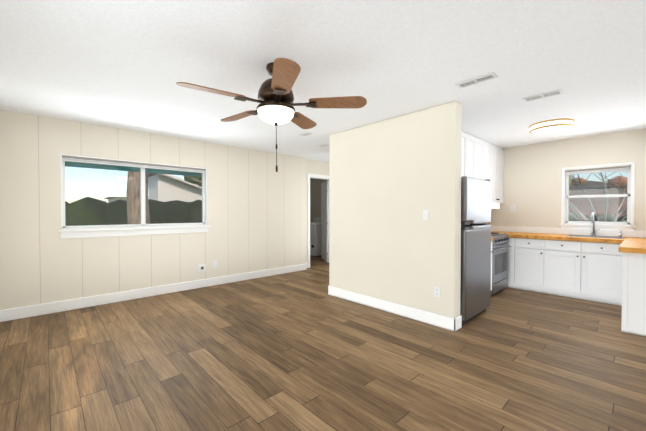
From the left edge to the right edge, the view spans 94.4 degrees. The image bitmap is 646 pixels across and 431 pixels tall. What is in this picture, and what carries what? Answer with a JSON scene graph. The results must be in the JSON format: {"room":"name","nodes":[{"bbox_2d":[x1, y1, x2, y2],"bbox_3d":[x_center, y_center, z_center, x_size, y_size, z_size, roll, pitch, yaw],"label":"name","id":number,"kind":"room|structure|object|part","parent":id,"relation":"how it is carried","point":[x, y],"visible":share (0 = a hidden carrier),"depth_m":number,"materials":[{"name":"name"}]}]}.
{"room":"living room","nodes":[
{"label":"living room","id":0,"kind":"room"},
{"bbox_2d":[0,110,305,309],"bbox_3d":[-2.155,-0.015,4.974,4.710,2.440,0.140,-1,1,-43],"label":"wall","id":1,"kind":"structure","parent":0,"point":[256,211],"depth_m":4.30,"materials":[{"name":"beige paint"}]},
{"bbox_2d":[58,154,209,238],"bbox_3d":[-2.670,-0.251,4.460,1.924,1.075,0.190,-1,1,-43],"label":"window","id":2,"kind":"structure","parent":1,"relation":"in","point":[103,230],"depth_m":4.36,"materials":[{"name":"white"}]},
{"bbox_2d":[0,262,307,321],"bbox_3d":[-2.035,1.137,4.997,4.556,0.135,0.020,-1,1,-43],"label":"baseboard","id":3,"kind":"structure","parent":1,"relation":"attached to","point":[59,306],"depth_m":4.30,"materials":[{"name":"white wood"}]},
{"bbox_2d":[198,264,205,271],"bbox_3d":[-2.019,0.875,4.994,0.130,0.130,0.033,-1,1,-43],"label":"outlet plate","id":4,"kind":"object","parent":1,"relation":"attached to","point":[201,267],"visible":1,"depth_m":4.99,"materials":[{"name":"white plastic"}]},
{"bbox_2d":[212,261,216,267],"bbox_3d":[-1.866,0.842,5.152,0.075,0.115,0.008,-1,1,-43],"label":"outlet","id":5,"kind":"object","parent":1,"relation":"attached to","point":[214,264],"visible":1,"depth_m":5.15,"materials":[{"name":"white plastic"}]},
{"bbox_2d":[306,159,328,261],"bbox_3d":[0.294,-0.048,7.407,2.190,2.440,0.140,-1,1,-43],"label":"wall","id":6,"kind":"structure","parent":0,"point":[317,167],"depth_m":6.76,"materials":[{"name":"paint"}]},
{"bbox_2d":[308,173,328,267],"bbox_3d":[-0.066,0.115,7.063,0.880,2.125,0.158,-1,1,-43],"label":"door frame","id":7,"kind":"structure","parent":6,"relation":"attached to","point":[317,176],"depth_m":6.73,"materials":[{"name":"white wood"}]},
{"bbox_2d":[319,180,328,261],"bbox_3d":[0.059,0.142,7.742,0.434,2.028,0.629,-1,1,-43],"label":"door leaf","id":8,"kind":"structure","parent":6,"relation":"in","point":[324,223],"depth_m":7.58,"materials":[{"name":"white wood"}]},
{"bbox_2d":[0,255,645,430],"bbox_3d":[0.049,1.240,4.224,6.900,0.050,10.140,-1,1,-43],"label":"floor","id":9,"kind":"structure","parent":0,"point":[302,350],"depth_m":2.47,"materials":[{"name":"brown wood"}]},
{"bbox_2d":[310,218,320,256],"bbox_3d":[-0.194,0.613,8.845,0.664,1.080,0.680,-1,1,-43],"label":"washer","id":10,"kind":"object","parent":9,"relation":"on","point":[315,238],"visible":0.48,"depth_m":8.47,"materials":[{"name":"white metal"}]},
{"bbox_2d":[460,176,490,324],"bbox_3d":[1.587,0.382,3.825,0.790,1.675,0.780,-1,1,-43],"label":"fridge","id":11,"kind":"object","parent":9,"relation":"on","point":[475,294],"visible":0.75,"depth_m":3.45,"materials":[{"name":"silver metal"}]},
{"bbox_2d":[491,240,492,289],"bbox_3d":[2.049,0.790,4.405,0.610,0.845,0.614,-1,1,-43],"label":"base cabinet","id":12,"kind":"object","parent":9,"relation":"on","point":[491,240],"depth_m":4.36,"materials":[{"name":"white wood"}]},
{"bbox_2d":[491,232,511,294],"bbox_3d":[2.578,0.696,4.856,0.760,1.020,0.671,-1,1,-43],"label":"stove","id":13,"kind":"object","parent":9,"relation":"on","point":[500,251],"visible":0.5,"depth_m":4.62,"materials":[{"name":"silver metal"}]},
{"bbox_2d":[507,236,538,291],"bbox_3d":[3.473,0.783,4.931,0.615,0.845,0.518,-1,1,-43],"label":"base cabinet","id":14,"kind":"object","parent":9,"relation":"on","point":[523,263],"depth_m":4.78,"materials":[{"name":"white wood"}]},
{"bbox_2d":[539,240,614,304],"bbox_3d":[3.875,0.788,4.498,0.615,0.845,0.920,-1,1,-43],"label":"base cabinet","id":15,"kind":"object","parent":9,"relation":"on","point":[602,265],"depth_m":4.29,"materials":[{"name":"white wood"}]},
{"bbox_2d":[493,232,626,243],"bbox_3d":[3.524,0.333,4.859,0.630,0.055,1.944,-1,1,-43],"label":"countertop","id":16,"kind":"structure","parent":15,"relation":"on","point":[518,235],"depth_m":4.48,"materials":[{"name":"brown wood"}]},
{"bbox_2d":[567,212,623,238],"bbox_3d":[4.011,0.231,4.419,0.466,0.550,0.610,-1,1,-43],"label":"sink","id":17,"kind":"object","parent":16,"relation":"in","point":[572,232],"depth_m":4.55,"materials":[{"name":"white ceramic"}]},
{"bbox_2d":[619,252,645,335],"bbox_3d":[3.798,0.804,3.311,1.152,0.845,0.652,-1,1,-43],"label":"base cabinet","id":18,"kind":"object","parent":9,"relation":"on","point":[632,265],"depth_m":3.11,"materials":[{"name":"white wood"}]},
{"bbox_2d":[619,236,645,255],"bbox_3d":[4.006,0.352,3.490,1.785,0.055,0.720,-1,1,-43],"label":"countertop","id":19,"kind":"structure","parent":18,"relation":"on","point":[633,243],"depth_m":3.27,"materials":[{"name":"brown wood"}]},
{"bbox_2d":[0,0,645,162],"bbox_3d":[0.049,-1.265,4.191,6.900,0.080,10.140,-1,1,-43],"label":"ceiling","id":20,"kind":"structure","parent":0,"point":[125,64],"depth_m":2.35,"materials":[{"name":"paint"}]},
{"bbox_2d":[176,58,366,171],"bbox_3d":[-0.423,-0.778,2.430,1.384,0.848,1.377,-1,1,-43],"label":"ceiling fan","id":21,"kind":"object","parent":20,"relation":"hanging from","point":[275,107],"visible":1,"depth_m":2.32,"materials":[{"name":"brown wood"}]},
{"bbox_3d":[-0.729,-0.899,2.221,0.653,0.042,0.207,-1,1,-43],"label":"blade","id":22,"kind":"part","parent":21,"relation":"part of","materials":[{"name":"brown wood"}]},
{"bbox_3d":[-0.703,-0.905,2.661,0.196,0.042,0.656,-1,1,-43],"label":"blade","id":23,"kind":"part","parent":21,"relation":"part of","materials":[{"name":"brown wood"}]},
{"bbox_3d":[-0.288,-0.896,2.025,0.371,0.042,0.601,-1,1,-43],"label":"blade","id":24,"kind":"part","parent":21,"relation":"part of","materials":[{"name":"brown wood"}]},
{"bbox_3d":[-0.245,-0.907,2.806,0.609,0.042,0.353,-1,1,-43],"label":"blade","id":25,"kind":"part","parent":21,"relation":"part of","materials":[{"name":"brown wood"}]},
{"bbox_3d":[0.029,-0.901,2.400,0.497,0.042,0.511,-1,1,-43],"label":"blade","id":26,"kind":"part","parent":21,"relation":"part of","materials":[{"name":"brown wood"}]},
{"bbox_2d":[299,132,312,136],"bbox_3d":[-0.257,-1.224,4.521,0.120,0.010,0.200,-1,1,-43],"label":"ceiling vent","id":27,"kind":"object","parent":20,"relation":"in","point":[306,134],"visible":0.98,"depth_m":4.51,"materials":[{"name":"white metal"}]},
{"bbox_2d":[455,72,497,88],"bbox_3d":[1.363,-1.200,2.670,0.130,0.010,0.320,-1,1,-43],"label":"ceiling vent","id":28,"kind":"object","parent":20,"relation":"in","point":[477,80],"visible":0.98,"depth_m":2.66,"materials":[{"name":"white metal"}]},
{"bbox_2d":[522,89,563,101],"bbox_3d":[2.212,-1.204,3.019,0.130,0.010,0.320,-1,1,-43],"label":"ceiling vent","id":29,"kind":"object","parent":20,"relation":"in","point":[544,95],"visible":1,"depth_m":3.01,"materials":[{"name":"white metal"}]},
{"bbox_2d":[529,118,574,134],"bbox_3d":[3.049,-1.173,4.000,0.482,0.098,0.482,-1,1,-43],"label":"kitchen ceiling light","id":30,"kind":"object","parent":20,"relation":"attached to","point":[552,126],"visible":1,"depth_m":3.88,"materials":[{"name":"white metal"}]},
{"bbox_2d":[329,116,396,301],"bbox_3d":[1.603,-0.018,5.171,3.030,2.440,1.160,-1,1,-43],"label":"wall","id":31,"kind":"structure","parent":0,"point":[391,179],"depth_m":4.08,"materials":[{"name":"paint"}]},
{"bbox_2d":[461,130,476,177],"bbox_3d":[1.976,-0.718,4.498,0.781,1.018,0.350,-1,1,-43],"label":"upper cabinet","id":32,"kind":"object","parent":31,"relation":"attached to","point":[468,141],"depth_m":4.44,"materials":[{"name":"white wood"}]},
{"bbox_2d":[491,202,499,208],"bbox_3d":[2.515,-0.155,4.913,0.760,0.110,0.485,-1,1,-43],"label":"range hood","id":33,"kind":"object","parent":32,"relation":"attached to","point":[495,205],"visible":0.25,"depth_m":4.85,"materials":[{"name":"white metal"}]},
{"bbox_2d":[477,138,492,201],"bbox_3d":[2.471,-0.724,4.956,0.781,1.018,0.350,-1,1,-43],"label":"upper cabinet","id":34,"kind":"object","parent":31,"relation":"attached to","point":[482,159],"depth_m":4.90,"materials":[{"name":"white wood"}]},
{"bbox_2d":[493,145,503,202],"bbox_3d":[2.947,-0.730,5.397,0.728,1.018,0.350,-1,1,-43],"label":"upper cabinet","id":35,"kind":"object","parent":31,"relation":"attached to","point":[498,154],"depth_m":5.32,"materials":[{"name":"white wood"}]},
{"bbox_2d":[393,100,461,318],"bbox_3d":[1.196,0.004,3.492,0.150,2.440,0.750,-1,1,-43],"label":"wall","id":36,"kind":"structure","parent":0,"point":[427,170],"depth_m":3.38,"materials":[{"name":"paint"}]},
{"bbox_2d":[328,286,459,331],"bbox_3d":[0.756,1.152,3.859,0.016,0.135,1.896,-1,1,-43],"label":"baseboard","id":37,"kind":"structure","parent":36,"relation":"attached to","point":[445,322],"depth_m":3.65,"materials":[{"name":"white wood"}]},
{"bbox_2d":[423,210,428,219],"bbox_3d":[1.165,-0.004,3.401,0.018,0.115,0.075,-1,1,-43],"label":"light switch","id":38,"kind":"object","parent":36,"relation":"attached to","point":[425,214],"visible":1,"depth_m":3.40,"materials":[{"name":"white plastic"}]},
{"bbox_2d":[434,286,440,297],"bbox_3d":[1.264,0.847,3.313,0.008,0.115,0.075,-1,1,-43],"label":"outlet","id":39,"kind":"object","parent":36,"relation":"attached to","point":[437,291],"visible":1,"depth_m":3.31,"materials":[{"name":"white plastic"}]},
{"bbox_2d":[310,128,645,230],"bbox_3d":[2.528,-0.036,6.505,0.140,2.440,10.140,-1,1,-43],"label":"wall","id":40,"kind":"structure","parent":0,"point":[532,182],"depth_m":5.03,"materials":[{"name":"paint"}]},
{"bbox_2d":[510,206,514,211],"bbox_3d":[3.432,-0.121,5.418,0.008,0.115,0.075,-1,1,-43],"label":"electrical outlet","id":41,"kind":"object","parent":40,"relation":"attached to","point":[512,208],"visible":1,"depth_m":5.42,"materials":[{"name":"white plastic"}]},
{"bbox_2d":[559,162,635,229],"bbox_3d":[4.233,-0.258,4.639,0.170,1.025,0.870,-1,1,-43],"label":"window","id":42,"kind":"structure","parent":40,"relation":"in","point":[582,224],"depth_m":4.60,"materials":[{"name":"white"}]},
{"label":"outside","id":43,"kind":"structure","parent":0,"visible":0},
{"bbox_3d":[0.105,1.580,6.831,70.000,0.100,70.000,-1,1,-43],"label":"ground","id":44,"kind":"structure","parent":43,"visible":0},
{"bbox_2d":[104,197,126,202],"bbox_3d":[-20.083,-0.317,30.363,2.800,3.070,6.800,-1,1,-43],"label":"house","id":45,"kind":"structure","parent":44,"relation":"on","point":[113,198],"depth_m":28.47,"materials":[{"name":"white"}]},
{"bbox_2d":[126,171,149,223],"bbox_3d":[-4.054,-2.290,6.867,7.460,7.764,6.251,-1,1,-43],"label":"tree","id":46,"kind":"object","parent":44,"relation":"on","point":[130,193],"depth_m":6.56,"materials":[{"name":"brown plant"}]},
{"bbox_2d":[148,173,201,202],"bbox_3d":[-10.502,-0.895,21.742,4.233,4.455,3.560,-1,1,-43],"label":"house","id":47,"kind":"structure","parent":44,"relation":"on","point":[188,192],"depth_m":20.51,"materials":[{"name":"white"}]},
{"bbox_2d":[184,176,201,186],"bbox_3d":[-4.933,-1.447,16.831,5.858,5.816,5.456,-1,1,-43],"label":"tree","id":48,"kind":"object","parent":44,"relation":"on","point":[192,181],"depth_m":16.00,"materials":[{"name":"green plant"}]},
{"bbox_2d":[65,197,626,225],"bbox_3d":[0.360,0.550,0.273,29.906,2.267,28.516,-1,1,-43],"label":"fence","id":49,"kind":"object","parent":44,"relation":"on","point":[112,216],"depth_m":10.74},
{"bbox_2d":[569,181,626,216],"bbox_3d":[10.293,-0.466,17.879,8.800,3.700,12.400,-1,1,-43],"label":"house","id":50,"kind":"structure","parent":44,"relation":"on","point":[600,202],"depth_m":11.56,"materials":[{"name":"grey"}]},
{"bbox_2d":[569,171,627,221],"bbox_3d":[5.893,-0.097,6.712,3.994,3.395,3.607,-1,1,-43],"label":"tree","id":51,"kind":"object","parent":44,"relation":"on","point":[616,183],"depth_m":6.55,"materials":[{"name":"grey plant"}]},
{"bbox_3d":[-1.432,0.040,0.832,0.140,2.440,7.200,-1,1,-43],"label":"wall","id":52,"kind":"structure","parent":0,"visible":0},
{"bbox_2d":[65,161,201,176],"bbox_3d":[1.041,-0.861,2.955,8.390,0.315,8.690,-1,1,-43],"label":"roof eave","id":53,"kind":"object","parent":52,"relation":"attached to","point":[107,167],"depth_m":4.90,"materials":[{"name":"teal"}]}
]}

